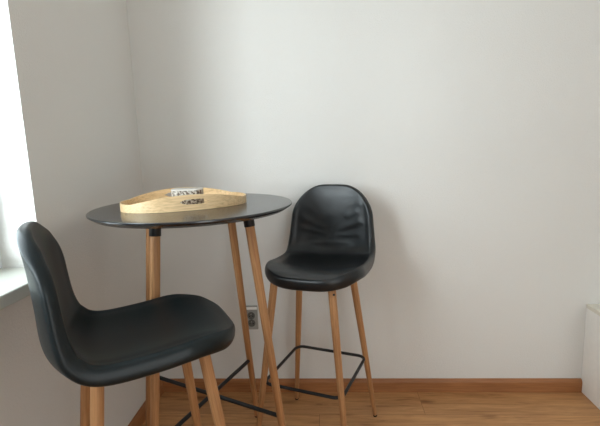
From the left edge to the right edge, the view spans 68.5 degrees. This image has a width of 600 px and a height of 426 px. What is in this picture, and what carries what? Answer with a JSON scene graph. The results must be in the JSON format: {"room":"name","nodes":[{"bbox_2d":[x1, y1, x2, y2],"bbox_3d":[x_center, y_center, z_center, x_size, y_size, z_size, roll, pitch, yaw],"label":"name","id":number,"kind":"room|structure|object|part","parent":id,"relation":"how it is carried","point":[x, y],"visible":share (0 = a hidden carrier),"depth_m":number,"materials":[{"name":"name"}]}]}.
{"room":"dining room","nodes":[
{"label":"dining room","id":0,"kind":"room"},
{"bbox_2d":[0,0,145,425],"bbox_3d":[-1.039,-0.021,-0.056,0.320,2.600,4.940,-1,9,4],"label":"wall","id":1,"kind":"structure","parent":0,"point":[69,139],"depth_m":1.48,"materials":[{"name":"paint"}]},
{"bbox_2d":[0,252,29,309],"bbox_3d":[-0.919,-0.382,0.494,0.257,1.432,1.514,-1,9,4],"label":"windowsill","id":2,"kind":"structure","parent":1,"relation":"in","point":[14,287],"depth_m":1.18,"materials":[{"name":"white plastic"}]},
{"bbox_2d":[128,380,162,425],"bbox_3d":[-0.829,1.226,0.129,0.015,0.066,4.285,-1,9,4],"label":"baseboard","id":3,"kind":"structure","parent":1,"relation":"attached to","point":[139,418],"depth_m":1.98,"materials":[{"name":"brown wood"}]},
{"bbox_2d":[126,0,599,377],"bbox_3d":[1.261,-0.447,2.083,4.020,2.600,0.320,-1,9,4],"label":"wall","id":4,"kind":"structure","parent":0,"point":[469,130],"depth_m":2.01,"materials":[{"name":"paint"}]},
{"bbox_2d":[246,305,257,328],"bbox_3d":[-0.238,0.513,2.158,0.063,0.122,0.017,-1,9,4],"label":"wall socket","id":5,"kind":"object","parent":4,"relation":"attached to","point":[252,311],"visible":0.89,"depth_m":2.15,"materials":[{"name":"grey plastic"}]},
{"bbox_2d":[161,378,581,392],"bbox_3d":[0.320,0.854,2.182,2.068,0.066,0.015,-1,9,4],"label":"baseboard","id":6,"kind":"structure","parent":4,"relation":"attached to","point":[523,385],"depth_m":2.16,"materials":[{"name":"brown wood"}]},
{"bbox_2d":[142,392,599,425],"bbox_3d":[1.013,1.272,0.035,4.340,0.120,4.940,-1,9,4],"label":"floor","id":7,"kind":"structure","parent":0,"point":[393,408],"depth_m":2.03,"materials":[{"name":"brown wood"}]},
{"bbox_2d":[16,221,234,425],"bbox_3d":[-0.406,0.531,1.178,0.488,1.069,0.434,-7,11,-30],"label":"bar stool","id":8,"kind":"object","parent":7,"relation":"on","point":[95,350],"visible":1,"depth_m":1.07,"materials":[{"name":"black leather"}]},
{"bbox_3d":[-0.616,0.704,1.259,0.030,0.711,0.030,0,13,-31],"label":"leg","id":9,"kind":"part","parent":8,"relation":"part of","materials":[{"name":"brown wood"}]},
{"bbox_3d":[-0.460,0.741,0.995,0.030,0.711,0.030,0,1,-30],"label":"leg","id":10,"kind":"part","parent":8,"relation":"part of","materials":[{"name":"brown wood"}]},
{"bbox_3d":[-0.333,0.667,1.422,0.030,0.711,0.030,-14,20,-28],"label":"leg","id":11,"kind":"part","parent":8,"relation":"part of","materials":[{"name":"brown wood"}]},
{"bbox_3d":[-0.177,0.705,1.158,0.030,0.711,0.030,-15,8,-29],"label":"leg","id":12,"kind":"part","parent":8,"relation":"part of","materials":[{"name":"brown wood"}]},
{"bbox_2d":[86,193,291,425],"bbox_3d":[-0.355,0.478,1.633,0.690,1.025,0.690,-5,10,-20],"label":"bar table","id":13,"kind":"object","parent":7,"relation":"on","point":[257,206],"visible":0.77,"depth_m":1.47,"materials":[{"name":"black paint"}]},
{"bbox_3d":[-0.597,0.496,1.747,0.032,0.960,0.032,0,13,-21],"label":"leg","id":14,"kind":"part","parent":13,"relation":"part of","materials":[{"name":"brown wood"}]},
{"bbox_3d":[-0.458,0.549,1.391,0.032,0.960,0.032,0,3,-21],"label":"leg","id":15,"kind":"part","parent":13,"relation":"part of","materials":[{"name":"brown wood"}]},
{"bbox_2d":[120,187,246,213],"bbox_3d":[-0.402,-0.052,1.541,0.427,0.052,0.279,-6,10,-21],"label":"serving tray","id":16,"kind":"object","parent":13,"relation":"on","point":[157,201],"visible":0.94,"depth_m":1.43,"materials":[{"name":"brown wood"}]},
{"bbox_2d":[171,187,203,204],"bbox_3d":[-0.376,-0.053,1.478,0.101,0.059,0.069,-2,9,0],"label":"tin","id":17,"kind":"object","parent":16,"relation":"on","point":[191,190],"visible":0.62,"depth_m":1.45,"materials":[{"name":"white metal"}]},
{"bbox_3d":[-0.377,-0.080,1.473,0.101,0.004,0.069,-2,9,0],"label":"lid","id":18,"kind":"part","parent":17,"relation":"part of","materials":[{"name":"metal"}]},
{"bbox_3d":[-0.237,0.462,1.882,0.032,0.960,0.032,-11,17,-19],"label":"leg","id":19,"kind":"part","parent":13,"relation":"part of","materials":[{"name":"brown wood"}]},
{"bbox_3d":[-0.098,0.515,1.526,0.032,0.960,0.032,-11,7,-20],"label":"leg","id":20,"kind":"part","parent":13,"relation":"part of","materials":[{"name":"brown wood"}]},
{"bbox_2d":[256,184,376,425],"bbox_3d":[0.084,0.424,1.815,0.424,1.044,0.484,2,10,23],"label":"bar stool","id":21,"kind":"object","parent":7,"relation":"on","point":[331,247],"visible":1,"depth_m":1.86,"materials":[{"name":"black leather"}]},
{"bbox_3d":[-0.137,0.610,1.732,0.030,0.711,0.030,9,6,22],"label":"leg","id":22,"kind":"part","parent":21,"relation":"part of","materials":[{"name":"brown wood"}]},
{"bbox_3d":[-0.008,0.558,2.029,0.030,0.711,0.030,8,19,22],"label":"leg","id":23,"kind":"part","parent":21,"relation":"part of","materials":[{"name":"brown wood"}]},
{"bbox_3d":[0.146,0.620,1.611,0.030,0.711,0.030,-5,1,24],"label":"leg","id":24,"kind":"part","parent":21,"relation":"part of","materials":[{"name":"brown wood"}]},
{"bbox_3d":[0.275,0.568,1.908,0.030,0.711,0.030,-5,14,24],"label":"leg","id":25,"kind":"part","parent":21,"relation":"part of","materials":[{"name":"brown wood"}]},
{"bbox_2d":[581,304,599,409],"bbox_3d":[1.783,0.668,1.844,0.900,0.439,0.448,-1,9,4],"label":"base cabinet","id":26,"kind":"object","parent":7,"relation":"on","point":[590,377],"visible":1,"depth_m":2.03,"materials":[{"name":"white wood"}]},
{"bbox_3d":[1.777,0.456,1.835,0.900,0.018,0.399,-1,9,4],"label":"panel","id":27,"kind":"part","parent":26,"relation":"part of","materials":[{"name":"white wood"}]}
]}

